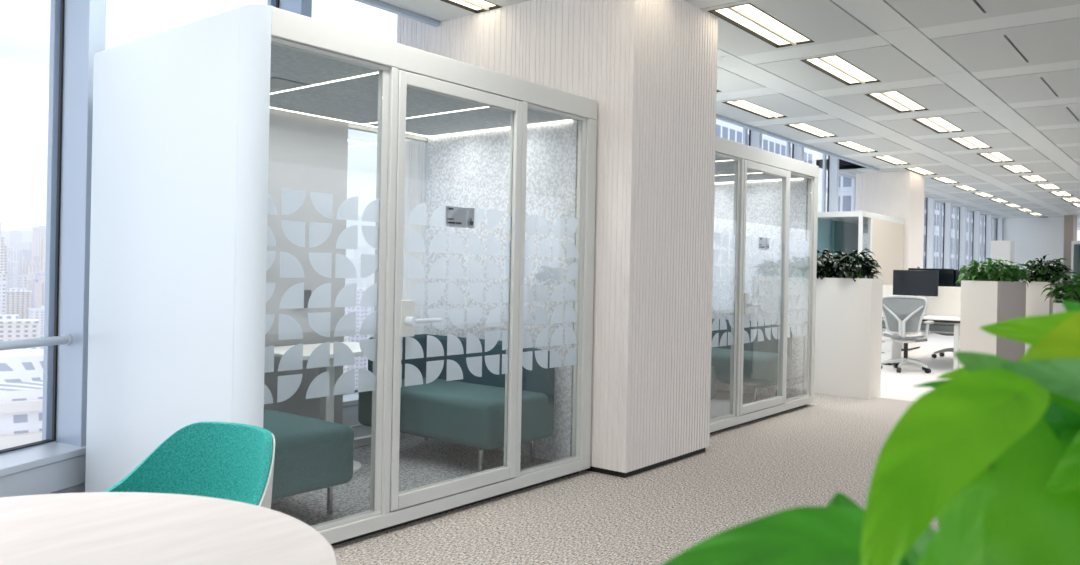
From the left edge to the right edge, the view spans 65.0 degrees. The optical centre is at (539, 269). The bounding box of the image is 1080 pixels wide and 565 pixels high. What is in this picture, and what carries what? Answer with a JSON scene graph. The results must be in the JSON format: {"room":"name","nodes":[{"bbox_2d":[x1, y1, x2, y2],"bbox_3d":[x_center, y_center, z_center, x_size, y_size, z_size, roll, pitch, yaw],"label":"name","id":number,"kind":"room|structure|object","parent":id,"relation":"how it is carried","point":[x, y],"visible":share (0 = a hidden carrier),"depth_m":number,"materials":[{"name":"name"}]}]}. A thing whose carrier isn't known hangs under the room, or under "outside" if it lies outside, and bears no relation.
{"room":"open-plan office","nodes":[
{"label":"open-plan office","id":0,"kind":"room"},
{"bbox_2d":[332,333,959,564],"bbox_3d":[9.359,1.472,10.418,12.400,0.120,40.000,1,0,39],"label":"floor","id":1,"kind":"structure","parent":0,"point":[803,456],"depth_m":4.60,"materials":[{"name":"beige carpet"}]},
{"bbox_2d":[0,333,85,497],"bbox_3d":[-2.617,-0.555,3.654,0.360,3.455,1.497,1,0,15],"label":"window sill","id":2,"kind":"structure","parent":1,"relation":"on","point":[48,466],"depth_m":4.10,"materials":[{"name":"metal"}]},
{"bbox_2d":[42,0,105,483],"bbox_3d":[-2.064,-0.544,5.011,0.360,3.455,1.492,1,0,30],"label":"window","id":3,"kind":"structure","parent":1,"relation":"on","point":[77,27],"depth_m":4.37,"materials":[{"name":"clear glass"}]},
{"bbox_2d":[0,492,338,564],"bbox_3d":[-0.866,0.840,1.258,1.090,0.735,1.090,1,0,39],"label":"round table","id":4,"kind":"object","parent":1,"relation":"on","point":[86,528],"visible":1,"depth_m":1.53,"materials":[{"name":"white wood"}]},
{"bbox_2d":[103,422,274,508],"bbox_3d":[-0.942,0.817,2.102,0.551,0.787,0.540,1,0,29],"label":"armchair","id":5,"kind":"object","parent":1,"relation":"on","point":[222,460],"visible":0.3,"depth_m":2.32,"materials":[{"name":"teal fabric"}]},
{"bbox_2d":[267,0,370,437],"bbox_3d":[-1.293,-0.528,6.263,0.360,3.455,1.542,1,0,33],"label":"window","id":6,"kind":"structure","parent":1,"relation":"on","point":[302,7],"depth_m":5.91,"materials":[{"name":"clear glass"}]},
{"bbox_2d":[85,4,596,545],"bbox_3d":[-0.926,0.082,4.638,1.476,2.250,2.330,1,0,39],"label":"pod","id":7,"kind":"object","parent":1,"relation":"on","point":[220,141],"visible":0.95,"depth_m":4.01,"materials":[{"name":"white"}]},
{"bbox_2d":[270,77,308,89],"bbox_3d":[-1.297,-0.927,4.227,0.200,0.008,0.200,1,0,39],"label":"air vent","id":8,"kind":"object","parent":7,"relation":"attached to","point":[282,83],"depth_m":4.22,"materials":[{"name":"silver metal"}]},
{"bbox_2d":[263,408,353,514],"bbox_3d":[-1.482,0.780,4.061,1.150,0.710,0.600,1,0,39],"label":"sofa","id":9,"kind":"object","parent":7,"relation":"on","point":[311,454],"visible":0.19,"depth_m":3.78,"materials":[{"name":"green fabric"}]},
{"bbox_2d":[274,342,402,472],"bbox_3d":[-1.222,0.796,4.856,0.540,0.690,0.760,1,0,39],"label":"meeting table","id":10,"kind":"object","parent":7,"relation":"on","point":[326,403],"visible":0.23,"depth_m":4.83,"materials":[{"name":"white"}]},
{"bbox_2d":[358,334,554,471],"bbox_3d":[-0.533,0.799,5.244,1.150,0.710,0.600,1,0,39],"label":"sofa","id":11,"kind":"object","parent":7,"relation":"on","point":[469,410],"visible":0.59,"depth_m":5.03,"materials":[{"name":"green fabric"}]},
{"bbox_2d":[449,208,472,225],"bbox_3d":[-0.395,-0.264,4.245,0.001,0.080,0.175,1,0,39],"label":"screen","id":12,"kind":"object","parent":7,"relation":"attached to","point":[457,216],"depth_m":4.25,"materials":[{"name":"plastic"}]},
{"bbox_2d":[397,0,717,477],"bbox_3d":[0.054,-0.494,6.058,2.086,3.440,1.055,1,0,39],"label":"fluted column","id":13,"kind":"structure","parent":1,"relation":"on","point":[649,67],"depth_m":5.29,"materials":[{"name":"white"}]},
{"bbox_2d":[743,128,761,148],"bbox_3d":[3.349,-0.435,12.158,0.270,3.455,1.555,1,0,39],"label":"window frame","id":14,"kind":"structure","parent":1,"relation":"on","point":[755,138],"depth_m":11.55,"materials":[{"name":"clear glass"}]},
{"bbox_2d":[710,136,818,433],"bbox_3d":[1.343,0.127,7.466,1.476,2.250,2.330,1,0,39],"label":"pod","id":15,"kind":"object","parent":1,"relation":"on","point":[766,202],"visible":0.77,"depth_m":7.50,"materials":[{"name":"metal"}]},
{"bbox_2d":[710,366,715,399],"bbox_3d":[0.788,0.826,6.889,1.150,0.710,0.600,1,0,39],"label":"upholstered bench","id":16,"kind":"object","parent":15,"relation":"on","point":[713,370],"visible":0.08,"depth_m":6.70,"materials":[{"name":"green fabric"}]},
{"bbox_2d":[711,319,791,401],"bbox_3d":[1.737,0.845,8.072,1.150,0.710,0.600,1,0,39],"label":"upholstered bench","id":17,"kind":"object","parent":15,"relation":"on","point":[760,359],"visible":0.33,"depth_m":7.76,"materials":[{"name":"green fabric"}]},
{"bbox_2d":[786,142,803,161],"bbox_3d":[4.288,-0.417,13.328,0.270,3.455,1.555,1,0,39],"label":"window frame","id":18,"kind":"structure","parent":1,"relation":"on","point":[797,151],"depth_m":12.73,"materials":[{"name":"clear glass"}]},
{"bbox_2d":[822,154,838,211],"bbox_3d":[5.227,-0.398,14.498,0.270,3.455,1.555,1,0,39],"label":"window","id":19,"kind":"structure","parent":1,"relation":"on","point":[833,163],"depth_m":13.89,"materials":[{"name":"clear glass"}]},
{"bbox_2d":[814,278,882,398],"bbox_3d":[2.700,0.679,9.132,1.800,1.200,0.360,1,0,39],"label":"planter box","id":20,"kind":"object","parent":1,"relation":"on","point":[848,325],"visible":0.41,"depth_m":8.59,"materials":[{"name":"white"}]},
{"bbox_2d":[816,249,838,279],"bbox_3d":[2.913,-0.041,8.966,0.536,0.370,0.629,1,0,39],"label":"leafy shrub","id":21,"kind":"object","parent":20,"relation":"on","point":[822,271],"visible":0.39,"depth_m":8.79,"materials":[{"name":"green plant"}]},
{"bbox_2d":[828,248,882,280],"bbox_3d":[3.241,-0.035,8.714,0.558,0.367,0.536,1,0,-2],"label":"leafy shrub","id":22,"kind":"object","parent":20,"relation":"on","point":[858,268],"visible":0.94,"depth_m":8.59,"materials":[{"name":"green plant"}]},
{"bbox_2d":[817,211,903,350],"bbox_3d":[5.030,0.241,13.334,0.720,2.170,2.100,1,0,39],"label":"booth","id":23,"kind":"object","parent":1,"relation":"on","point":[883,235],"visible":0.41,"depth_m":13.24,"materials":[{"name":"white"}]},
{"bbox_2d":[855,168,924,350],"bbox_3d":[6.001,-0.185,14.556,0.892,3.060,0.890,1,0,39],"label":"fluted column","id":24,"kind":"structure","parent":1,"relation":"on","point":[900,194],"depth_m":14.20,"materials":[{"name":"white"}]},
{"bbox_2d":[881,328,900,364],"bbox_3d":[4.854,1.072,11.922,0.320,0.500,0.442,1,0,39],"label":"base cabinet","id":25,"kind":"object","parent":1,"relation":"on","point":[891,349],"visible":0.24,"depth_m":11.72,"materials":[{"name":"white"}]},
{"bbox_2d":[881,295,933,372],"bbox_3d":[4.761,0.827,11.040,0.663,0.986,0.646,1,0,33],"label":"chair","id":26,"kind":"object","parent":1,"relation":"on","point":[903,315],"visible":0.9,"depth_m":10.86,"materials":[{"name":"grey"}]},
{"bbox_2d":[882,315,959,370],"bbox_3d":[5.161,0.984,11.710,1.380,0.690,0.750,1,0,39],"label":"desk","id":27,"kind":"object","parent":1,"relation":"on","point":[954,328],"visible":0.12,"depth_m":11.21,"materials":[{"name":"white"}]},
{"bbox_2d":[893,270,938,315],"bbox_3d":[5.213,0.324,11.775,0.610,0.630,0.200,1,0,44],"label":"monitor","id":28,"kind":"object","parent":27,"relation":"on","point":[905,282],"visible":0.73,"depth_m":11.76,"materials":[{"name":"black"}]},
{"bbox_2d":[882,321,953,331],"bbox_3d":[5.196,0.789,11.749,1.080,0.080,0.250,1,0,39],"label":"cable tray","id":29,"kind":"object","parent":27,"relation":"on","point":[932,327],"depth_m":11.46,"materials":[{"name":"silver metal"}]},
{"bbox_2d":[883,285,960,333],"bbox_3d":[5.412,0.783,12.034,1.400,1.100,0.035,1,0,39],"label":"divider","id":30,"kind":"object","parent":1,"relation":"on","point":[948,301],"visible":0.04,"depth_m":11.84,"materials":[{"name":"white"}]},
{"bbox_2d":[923,197,934,332],"bbox_3d":[8.982,-0.323,19.177,0.270,3.455,1.555,1,0,39],"label":"window","id":31,"kind":"structure","parent":1,"relation":"on","point":[930,202],"depth_m":18.56,"materials":[{"name":"clear glass"}]},
{"bbox_2d":[938,203,951,268],"bbox_3d":[9.920,-0.304,20.347,0.270,3.455,1.555,1,0,39],"label":"window","id":32,"kind":"structure","parent":1,"relation":"on","point":[947,206],"depth_m":19.74,"materials":[{"name":"clear glass"}]},
{"bbox_2d":[931,332,959,357],"bbox_3d":[6.318,0.859,12.826,0.646,0.986,0.663,1,0,-34],"label":"chair","id":33,"kind":"object","parent":1,"relation":"on","point":[941,354],"visible":0.06,"depth_m":12.82,"materials":[{"name":"grey"}]},
{"bbox_2d":[954,207,966,269],"bbox_3d":[10.859,-0.285,21.517,0.270,3.455,1.555,1,0,39],"label":"window","id":34,"kind":"structure","parent":1,"relation":"on","point":[962,210],"depth_m":20.91,"materials":[{"name":"clear glass"}]},
{"bbox_2d":[968,211,979,265],"bbox_3d":[11.797,-0.267,22.687,0.270,3.455,1.555,1,0,39],"label":"window","id":35,"kind":"structure","parent":1,"relation":"on","point":[976,214],"depth_m":22.08,"materials":[{"name":"clear glass"}]},
{"bbox_2d":[959,280,1025,367],"bbox_3d":[4.815,0.722,8.979,0.350,1.200,1.450,1,0,39],"label":"planter box","id":36,"kind":"object","parent":1,"relation":"on","point":[983,303],"visible":0.41,"depth_m":8.46,"materials":[{"name":"white"}]},
{"bbox_2d":[957,260,1012,282],"bbox_3d":[4.527,0.040,8.629,0.554,0.269,0.634,1,0,39],"label":"shrub","id":37,"kind":"object","parent":36,"relation":"on","point":[975,271],"visible":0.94,"depth_m":8.51,"materials":[{"name":"green plant"}]},
{"bbox_2d":[968,258,1023,280],"bbox_3d":[4.833,0.034,9.013,0.528,0.310,0.592,1,0,39],"label":"shrub","id":38,"kind":"object","parent":36,"relation":"on","point":[1013,270],"visible":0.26,"depth_m":8.88,"materials":[{"name":"green plant"}]},
{"bbox_2d":[991,259,1030,284],"bbox_3d":[5.132,0.045,9.358,0.525,0.325,0.637,1,0,39],"label":"shrub","id":39,"kind":"object","parent":36,"relation":"in","point":[1022,271],"visible":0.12,"depth_m":9.25,"materials":[{"name":"green plant"}]},
{"bbox_2d":[990,240,1014,264],"bbox_3d":[10.909,0.383,20.007,0.420,2.120,0.530,1,0,39],"label":"storage cabinet","id":40,"kind":"object","parent":1,"relation":"on","point":[1003,250],"visible":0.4,"depth_m":19.81,"materials":[{"name":"white"}]},
{"bbox_2d":[1025,281,1065,352],"bbox_3d":[5.952,0.744,9.990,0.280,1.200,1.150,1,0,39],"label":"planter box","id":41,"kind":"object","parent":1,"relation":"on","point":[1035,304],"visible":0.1,"depth_m":9.54,"materials":[{"name":"white"}]},
{"bbox_2d":[1019,258,1066,283],"bbox_3d":[5.747,0.029,9.707,0.522,0.338,0.602,1,0,39],"label":"shrub","id":42,"kind":"object","parent":41,"relation":"on","point":[1038,276],"visible":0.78,"depth_m":9.58,"materials":[{"name":"green plant"}]},
{"bbox_2d":[1025,254,1073,282],"bbox_3d":[6.022,0.013,10.036,0.519,0.382,0.607,1,0,39],"label":"shrub","id":43,"kind":"object","parent":41,"relation":"on","point":[1067,270],"visible":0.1,"depth_m":9.93,"materials":[{"name":"green plant"}]},
{"bbox_2d":[1053,302,1065,313],"bbox_3d":[4.083,0.772,6.200,0.370,1.070,1.600,1,0,39],"label":"planter box","id":44,"kind":"object","parent":1,"relation":"on","point":[1057,307],"visible":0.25,"depth_m":5.67,"materials":[{"name":"white"}]},
{"bbox_2d":[1041,276,1079,304],"bbox_3d":[3.683,0.159,5.754,0.536,0.256,0.488,1,0,-21],"label":"shrub","id":45,"kind":"object","parent":44,"relation":"on","point":[1071,288],"visible":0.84,"depth_m":5.72,"materials":[{"name":"green plant"}]},
{"bbox_2d":[1071,241,1079,278],"bbox_3d":[14.338,0.402,21.826,0.950,2.220,1.600,1,0,39],"label":"booth","id":46,"kind":"object","parent":1,"relation":"on","point":[1075,245],"visible":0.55,"depth_m":21.81,"materials":[{"name":"white"}]},
{"bbox_3d":[5.699,0.994,12.381,1.380,0.690,0.750,1,0,39],"label":"desk","id":47,"kind":"object","parent":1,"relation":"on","visible":0},
{"bbox_2d":[908,268,953,286],"bbox_3d":[5.715,0.317,12.399,0.610,0.665,0.200,1,0,33],"label":"monitor","id":48,"kind":"object","parent":47,"relation":"on","point":[946,276],"visible":0.22,"depth_m":12.29,"materials":[{"name":"black"}]},
{"bbox_2d":[379,0,1079,229],"bbox_3d":[9.835,-1.659,10.932,12.400,0.220,41.320,1,0,39],"label":"ceiling","id":49,"kind":"structure","parent":0,"point":[1005,73],"depth_m":7.69,"materials":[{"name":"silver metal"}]},
{"bbox_2d":[441,0,501,12],"bbox_3d":[-0.696,-1.792,5.280,0.240,0.074,1.130,1,0,39],"label":"ceiling lamp","id":50,"kind":"object","parent":49,"relation":"attached to","point":[476,6],"visible":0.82,"depth_m":5.64,"materials":[{"name":"white"}]},
{"bbox_2d":[451,0,481,9],"bbox_3d":[-0.741,-1.781,5.316,0.080,0.018,1.090,1,0,39],"label":"diffuser","id":51,"kind":"object","parent":50,"relation":"attached to","point":[468,4],"depth_m":5.63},
{"bbox_2d":[472,0,495,6],"bbox_3d":[-0.651,-1.779,5.244,0.080,0.018,1.090,1,0,39],"label":"diffuser","id":52,"kind":"object","parent":50,"relation":"attached to","point":[478,3],"depth_m":5.62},
{"bbox_2d":[354,0,879,170],"bbox_3d":[-0.800,-1.989,5.931,0.045,0.515,20.200,1,0,39],"label":"trim","id":53,"kind":"structure","parent":49,"relation":"attached to","point":[375,3],"depth_m":9.49,"materials":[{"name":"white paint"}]},
{"bbox_2d":[722,100,786,118],"bbox_3d":[2.299,-1.732,9.012,0.240,0.074,1.130,1,0,39],"label":"ceiling lamp","id":54,"kind":"object","parent":49,"relation":"attached to","point":[744,105],"visible":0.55,"depth_m":9.02,"materials":[{"name":"white"}]},
{"bbox_2d":[728,101,771,116],"bbox_3d":[2.254,-1.721,9.048,0.080,0.018,1.090,1,0,39],"label":"diffuser","id":55,"kind":"object","parent":54,"relation":"attached to","point":[737,104],"depth_m":9.01,"materials":[{"name":"plastic"}]},
{"bbox_2d":[739,100,782,115],"bbox_3d":[2.344,-1.719,8.976,0.080,0.018,1.090,1,0,39],"label":"diffuser","id":56,"kind":"object","parent":54,"relation":"attached to","point":[745,103],"depth_m":8.98,"materials":[{"name":"plastic"}]},
{"bbox_2d":[708,3,813,47],"bbox_3d":[1.588,-1.746,5.992,0.300,0.074,1.130,1,0,39],"label":"ceiling lamp","id":57,"kind":"object","parent":49,"relation":"attached to","point":[747,17],"visible":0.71,"depth_m":5.98,"materials":[{"name":"white"}]},
{"bbox_2d":[715,8,788,44],"bbox_3d":[1.531,-1.736,6.037,0.100,0.018,1.090,1,0,39],"label":"diffuser","id":58,"kind":"object","parent":57,"relation":"attached to","point":[729,15],"depth_m":6.02,"materials":[{"name":"plastic"}]},
{"bbox_2d":[736,4,808,41],"bbox_3d":[1.643,-1.733,5.947,0.100,0.018,1.090,1,0,39],"label":"diffuser","id":59,"kind":"object","parent":57,"relation":"attached to","point":[750,12],"depth_m":5.93,"materials":[{"name":"plastic"}]},
{"bbox_2d":[785,123,837,137],"bbox_3d":[3.297,-1.712,10.255,0.240,0.074,1.130,1,0,39],"label":"ceiling lamp","id":60,"kind":"object","parent":49,"relation":"attached to","point":[803,127],"visible":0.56,"depth_m":10.29,"materials":[{"name":"white"}]},
{"bbox_2d":[791,124,822,136],"bbox_3d":[3.252,-1.701,10.292,0.080,0.018,1.090,1,0,39],"label":"diffuser","id":61,"kind":"object","parent":60,"relation":"attached to","point":[799,127],"depth_m":10.26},
{"bbox_2d":[800,123,833,135],"bbox_3d":[3.342,-1.699,10.220,0.080,0.018,1.090,1,0,39],"label":"diffuser","id":62,"kind":"object","parent":60,"relation":"attached to","point":[802,125],"depth_m":10.23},
{"bbox_2d":[800,55,880,85],"bbox_3d":[2.586,-1.726,7.236,0.300,0.074,1.130,1,0,39],"label":"ceiling lamp","id":63,"kind":"object","parent":49,"relation":"attached to","point":[836,67],"visible":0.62,"depth_m":7.23,"materials":[{"name":"white"}]},
{"bbox_2d":[808,58,857,82],"bbox_3d":[2.529,-1.716,7.281,0.100,0.018,1.090,1,0,39],"label":"diffuser","id":64,"kind":"object","parent":63,"relation":"attached to","point":[819,64],"depth_m":7.27,"materials":[{"name":"plastic"}]},
{"bbox_2d":[824,56,875,80],"bbox_3d":[2.642,-1.713,7.191,0.100,0.018,1.090,1,0,39],"label":"diffuser","id":65,"kind":"object","parent":63,"relation":"attached to","point":[836,62],"depth_m":7.18,"materials":[{"name":"plastic"}]},
{"bbox_2d":[834,141,877,152],"bbox_3d":[4.295,-1.692,11.499,0.240,0.074,1.130,1,0,39],"label":"ceiling lamp","id":66,"kind":"object","parent":49,"relation":"attached to","point":[851,145],"visible":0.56,"depth_m":11.52,"materials":[{"name":"white"}]},
{"bbox_2d":[838,142,865,151],"bbox_3d":[4.250,-1.681,11.536,0.080,0.018,1.090,1,0,39],"label":"diffuser","id":67,"kind":"object","parent":66,"relation":"attached to","point":[845,144],"depth_m":11.52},
{"bbox_2d":[848,141,873,150],"bbox_3d":[4.340,-1.679,11.463,0.080,0.018,1.090,1,0,39],"label":"diffuser","id":68,"kind":"object","parent":66,"relation":"attached to","point":[850,143],"depth_m":11.49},
{"bbox_2d":[873,156,908,164],"bbox_3d":[5.293,-1.672,12.743,0.240,0.074,1.130,1,0,39],"label":"ceiling lamp","id":69,"kind":"object","parent":49,"relation":"attached to","point":[888,159],"visible":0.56,"depth_m":12.81,"materials":[{"name":"white"}]},
{"bbox_2d":[878,156,897,163],"bbox_3d":[5.248,-1.661,12.780,0.080,0.018,1.090,1,0,39],"label":"diffuser","id":70,"kind":"object","parent":69,"relation":"attached to","point":[886,159],"depth_m":12.74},
{"bbox_2d":[885,156,905,163],"bbox_3d":[5.338,-1.659,12.707,0.080,0.018,1.090,1,0,39],"label":"diffuser","id":71,"kind":"object","parent":69,"relation":"attached to","point":[890,158],"depth_m":12.71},
{"bbox_2d":[864,91,927,112],"bbox_3d":[3.584,-1.707,8.480,0.300,0.074,1.130,1,0,39],"label":"ceiling lamp","id":72,"kind":"object","parent":49,"relation":"attached to","point":[895,100],"visible":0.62,"depth_m":8.49,"materials":[{"name":"white"}]},
{"bbox_2d":[871,93,908,110],"bbox_3d":[3.527,-1.696,8.525,0.100,0.018,1.090,1,0,39],"label":"diffuser","id":73,"kind":"object","parent":72,"relation":"attached to","point":[885,99],"depth_m":8.51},
{"bbox_2d":[885,91,924,109],"bbox_3d":[3.640,-1.694,8.435,0.100,0.018,1.090,1,0,39],"label":"diffuser","id":74,"kind":"object","parent":72,"relation":"attached to","point":[895,96],"depth_m":8.44,"materials":[{"name":"plastic"}]},
{"bbox_2d":[904,167,937,174],"bbox_3d":[6.291,-1.652,13.987,0.240,0.074,1.130,1,0,39],"label":"ceiling lamp","id":75,"kind":"object","parent":49,"relation":"attached to","point":[918,170],"visible":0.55,"depth_m":14.07,"materials":[{"name":"white"}]},
{"bbox_2d":[911,117,963,132],"bbox_3d":[4.582,-1.687,9.724,0.300,0.074,1.130,1,0,39],"label":"ceiling lamp","id":76,"kind":"object","parent":49,"relation":"attached to","point":[936,124],"visible":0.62,"depth_m":9.74,"materials":[{"name":"white"}]},
{"bbox_2d":[917,118,945,131],"bbox_3d":[4.526,-1.676,9.769,0.100,0.018,1.090,1,0,39],"label":"diffuser","id":77,"kind":"object","parent":76,"relation":"attached to","point":[929,123],"depth_m":9.74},
{"bbox_2d":[931,117,959,130],"bbox_3d":[4.638,-1.673,9.679,0.100,0.018,1.090,1,0,39],"label":"diffuser","id":78,"kind":"object","parent":76,"relation":"attached to","point":[941,122],"depth_m":9.69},
{"bbox_2d":[947,137,991,149],"bbox_3d":[5.580,-1.667,10.968,0.300,0.074,1.130,1,0,39],"label":"ceiling lamp","id":79,"kind":"object","parent":49,"relation":"attached to","point":[969,143],"visible":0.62,"depth_m":10.99,"materials":[{"name":"white"}]},
{"bbox_2d":[952,138,976,147],"bbox_3d":[5.524,-1.656,11.013,0.100,0.018,1.090,1,0,39],"label":"diffuser","id":80,"kind":"object","parent":79,"relation":"attached to","point":[963,142],"depth_m":10.99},
{"bbox_2d":[965,137,988,147],"bbox_3d":[5.636,-1.653,10.923,0.100,0.018,1.090,1,0,39],"label":"diffuser","id":81,"kind":"object","parent":79,"relation":"attached to","point":[973,141],"depth_m":10.96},
{"bbox_2d":[977,152,1013,162],"bbox_3d":[6.578,-1.647,12.212,0.300,0.074,1.130,1,0,39],"label":"ceiling lamp","id":82,"kind":"object","parent":49,"relation":"attached to","point":[995,157],"visible":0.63,"depth_m":12.27,"materials":[{"name":"white"}]},
{"bbox_2d":[982,153,999,160],"bbox_3d":[6.522,-1.636,12.257,0.100,0.018,1.090,1,0,39],"label":"diffuser","id":83,"kind":"object","parent":82,"relation":"attached to","point":[989,156],"depth_m":12.22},
{"bbox_2d":[992,152,1012,160],"bbox_3d":[6.634,-1.634,12.167,0.100,0.018,1.090,1,0,39],"label":"diffuser","id":84,"kind":"object","parent":82,"relation":"attached to","point":[998,155],"depth_m":12.18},
{"bbox_2d":[1000,165,1031,172],"bbox_3d":[7.576,-1.627,13.456,0.300,0.074,1.130,1,0,39],"label":"ceiling lamp","id":85,"kind":"object","parent":49,"relation":"attached to","point":[1011,168],"visible":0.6,"depth_m":13.50,"materials":[{"name":"white"}]},
{"bbox_2d":[1013,165,1030,171],"bbox_3d":[7.632,-1.614,13.411,0.100,0.018,1.090,1,0,39],"label":"diffuser","id":86,"kind":"object","parent":85,"relation":"attached to","point":[1020,168],"depth_m":13.45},
{"bbox_2d":[1019,175,1048,181],"bbox_3d":[8.575,-1.607,14.700,0.300,0.074,1.130,1,0,39],"label":"ceiling lamp","id":87,"kind":"object","parent":49,"relation":"attached to","point":[1033,178],"visible":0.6,"depth_m":14.76,"materials":[{"name":"white"}]},
{"bbox_2d":[992,217,1063,280],"bbox_3d":[13.900,0.018,24.107,1.900,2.970,0.200,1,0,39],"label":"wall","id":88,"kind":"structure","parent":0,"point":[1034,238],"depth_m":23.93,"materials":[{"name":"white"}]},
{"bbox_2d":[981,215,991,266],"bbox_3d":[12.736,-0.248,23.856,0.270,3.455,1.555,1,0,39],"label":"window","id":89,"kind":"structure","parent":88,"relation":"in","point":[988,218],"depth_m":23.25,"materials":[{"name":"clear glass"}]},
{"bbox_2d":[993,218,1002,240],"bbox_3d":[13.675,-0.229,25.026,0.270,3.455,1.555,1,0,39],"label":"window","id":90,"kind":"structure","parent":88,"relation":"in","point":[999,228],"depth_m":24.42,"materials":[{"name":"clear glass"}]},
{"bbox_2d":[1063,215,1076,279],"bbox_3d":[14.415,0.028,23.047,0.210,2.970,0.790,1,0,39],"label":"wall","id":91,"kind":"structure","parent":0,"point":[1070,221],"depth_m":22.75,"materials":[{"name":"beige"}]},
{"bbox_3d":[0.338,0.812,0.601,0.300,0.840,0.300,1,0,39],"label":"plant pot","id":92,"kind":"object","parent":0,"visible":0},
{"bbox_2d":[660,300,1079,564],"bbox_3d":[0.365,0.191,0.683,0.580,0.339,0.253,1,0,-44],"label":"pothos plant","id":93,"kind":"object","parent":92,"relation":"in","point":[991,452],"visible":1,"depth_m":0.60,"materials":[{"name":"green plant"}]},
{"label":"outside","id":94,"kind":"structure","parent":0,"visible":0},
{"bbox_2d":[1,234,365,258],"bbox_3d":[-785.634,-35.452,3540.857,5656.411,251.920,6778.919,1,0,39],"label":"ground","id":95,"kind":"structure","parent":94,"point":[349,252],"depth_m":3787.96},
{"bbox_2d":[0,236,5,270],"bbox_3d":[-562.984,13.120,867.434,26.000,100.778,22.600,1,0,-36],"label":"tower","id":96,"kind":"structure","parent":95,"relation":"on","point":[2,239],"depth_m":864.30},
{"bbox_2d":[0,281,6,314],"bbox_3d":[-451.546,40.942,688.446,27.200,69.379,19.200,1,0,-42],"label":"tower","id":97,"kind":"structure","parent":95,"relation":"on","point":[2,283],"depth_m":689.08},
{"bbox_2d":[6,259,18,290],"bbox_3d":[-753.249,13.801,1193.790,27.200,56.263,19.200,1,0,-9],"label":"tower","id":98,"kind":"structure","parent":95,"relation":"on","point":[12,267],"depth_m":1186.85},
{"bbox_2d":[6,247,22,274],"bbox_3d":[-794.871,1.985,1270.529,27.200,70.026,19.200,1,0,-18],"label":"tower","id":99,"kind":"structure","parent":95,"relation":"on","point":[11,253],"depth_m":1265.56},
{"bbox_2d":[10,230,22,246],"bbox_3d":[-1370.631,-65.310,2215.606,27.200,77.480,19.200,1,0,-24],"label":"tower","id":100,"kind":"structure","parent":95,"relation":"on","point":[16,235],"depth_m":2207.61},
{"bbox_2d":[5,288,31,318],"bbox_3d":[-511.051,43.018,827.948,35.200,48.855,18.800,1,0,-17],"label":"tower","id":101,"kind":"structure","parent":95,"relation":"on","point":[18,301],"depth_m":820.71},
{"bbox_2d":[0,315,38,340],"bbox_3d":[-324.811,57.918,513.705,35.200,60.852,18.800,1,0,-29],"label":"tower","id":102,"kind":"structure","parent":95,"relation":"on","point":[12,327],"depth_m":510.09,"materials":[{"name":"concrete"}]},
{"bbox_2d":[0,349,43,449],"bbox_3d":[-114.767,60.942,182.584,48.000,86.000,48.000,1,0,39],"label":"curved building","id":103,"kind":"structure","parent":95,"relation":"on","point":[21,370],"depth_m":170.25,"materials":[{"name":"white"}]},
{"bbox_2d":[17,274,27,290],"bbox_3d":[-689.828,24.682,1163.303,21.200,42.607,45.200,1,0,40],"label":"tower","id":104,"kind":"structure","parent":95,"relation":"on","point":[22,283],"depth_m":1143.62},
{"bbox_2d":[21,256,32,274],"bbox_3d":[-816.295,6.655,1325.062,35.200,54.490,18.800,1,0,-12],"label":"tower","id":105,"kind":"structure","parent":95,"relation":"on","point":[25,261],"depth_m":1319.19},
{"bbox_2d":[28,262,40,278],"bbox_3d":[-640.373,20.335,1096.760,35.200,61.090,18.800,1,0,-8],"label":"tower","id":106,"kind":"structure","parent":95,"relation":"on","point":[33,268],"depth_m":1086.46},
{"bbox_2d":[28,306,44,337],"bbox_3d":[-389.590,53.874,671.892,27.200,50.391,19.200,1,0,-40],"label":"tower","id":107,"kind":"structure","parent":95,"relation":"on","point":[33,313],"depth_m":660.26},
{"bbox_2d":[32,225,45,263],"bbox_3d":[-859.183,-24.585,1460.807,26.000,102.188,22.600,1,0,-4],"label":"tower","id":108,"kind":"structure","parent":95,"relation":"on","point":[37,232],"depth_m":1449.91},
{"bbox_2d":[34,276,44,307],"bbox_3d":[-425.554,39.023,743.799,22.600,71.151,26.000,1,0,40],"label":"tower","id":109,"kind":"structure","parent":95,"relation":"on","point":[39,299],"depth_m":734.06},
{"bbox_2d":[41,232,45,270],"bbox_3d":[-592.473,3.388,1030.838,26.000,104.491,22.600,1,0,-32],"label":"tower","id":110,"kind":"structure","parent":95,"relation":"on","point":[43,241],"depth_m":1017.15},
{"bbox_2d":[345,258,366,285],"bbox_3d":[-233.703,26.442,1066.473,27.200,81.815,19.200,1,0,5],"label":"tower","id":111,"kind":"structure","parent":95,"relation":"on","point":[356,262],"depth_m":1057.16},
{"bbox_2d":[345,284,370,389],"bbox_3d":[-141.451,50.773,611.836,34.000,80.524,20.600,1,0,-2],"label":"tower","id":112,"kind":"structure","parent":95,"relation":"on","point":[362,313],"depth_m":602.50,"materials":[{"name":"concrete"}]},
{"bbox_2d":[354,246,367,259],"bbox_3d":[-495.337,-31.472,2339.031,34.000,65.078,20.600,1,0,9],"label":"tower","id":113,"kind":"structure","parent":95,"relation":"on","point":[360,250],"depth_m":2330.00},
{"bbox_2d":[1,215,1079,245],"bbox_3d":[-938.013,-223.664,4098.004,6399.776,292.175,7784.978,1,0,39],"label":"hills","id":114,"kind":"structure","parent":95,"relation":"on","point":[361,241],"depth_m":5166.80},
{"bbox_2d":[716,119,812,163],"bbox_3d":[25.375,6.734,130.834,18.800,210.000,40.800,1,0,39],"label":"office tower","id":115,"kind":"structure","parent":95,"relation":"on","point":[725,130],"depth_m":125.43,"materials":[{"name":"white paint"}]},
{"bbox_2d":[826,175,984,269],"bbox_3d":[93.973,3.105,200.225,20.800,220.000,90.800,1,0,39],"label":"office tower","id":116,"kind":"structure","parent":95,"relation":"on","point":[845,198],"depth_m":169.36,"materials":[{"name":"white paint"}]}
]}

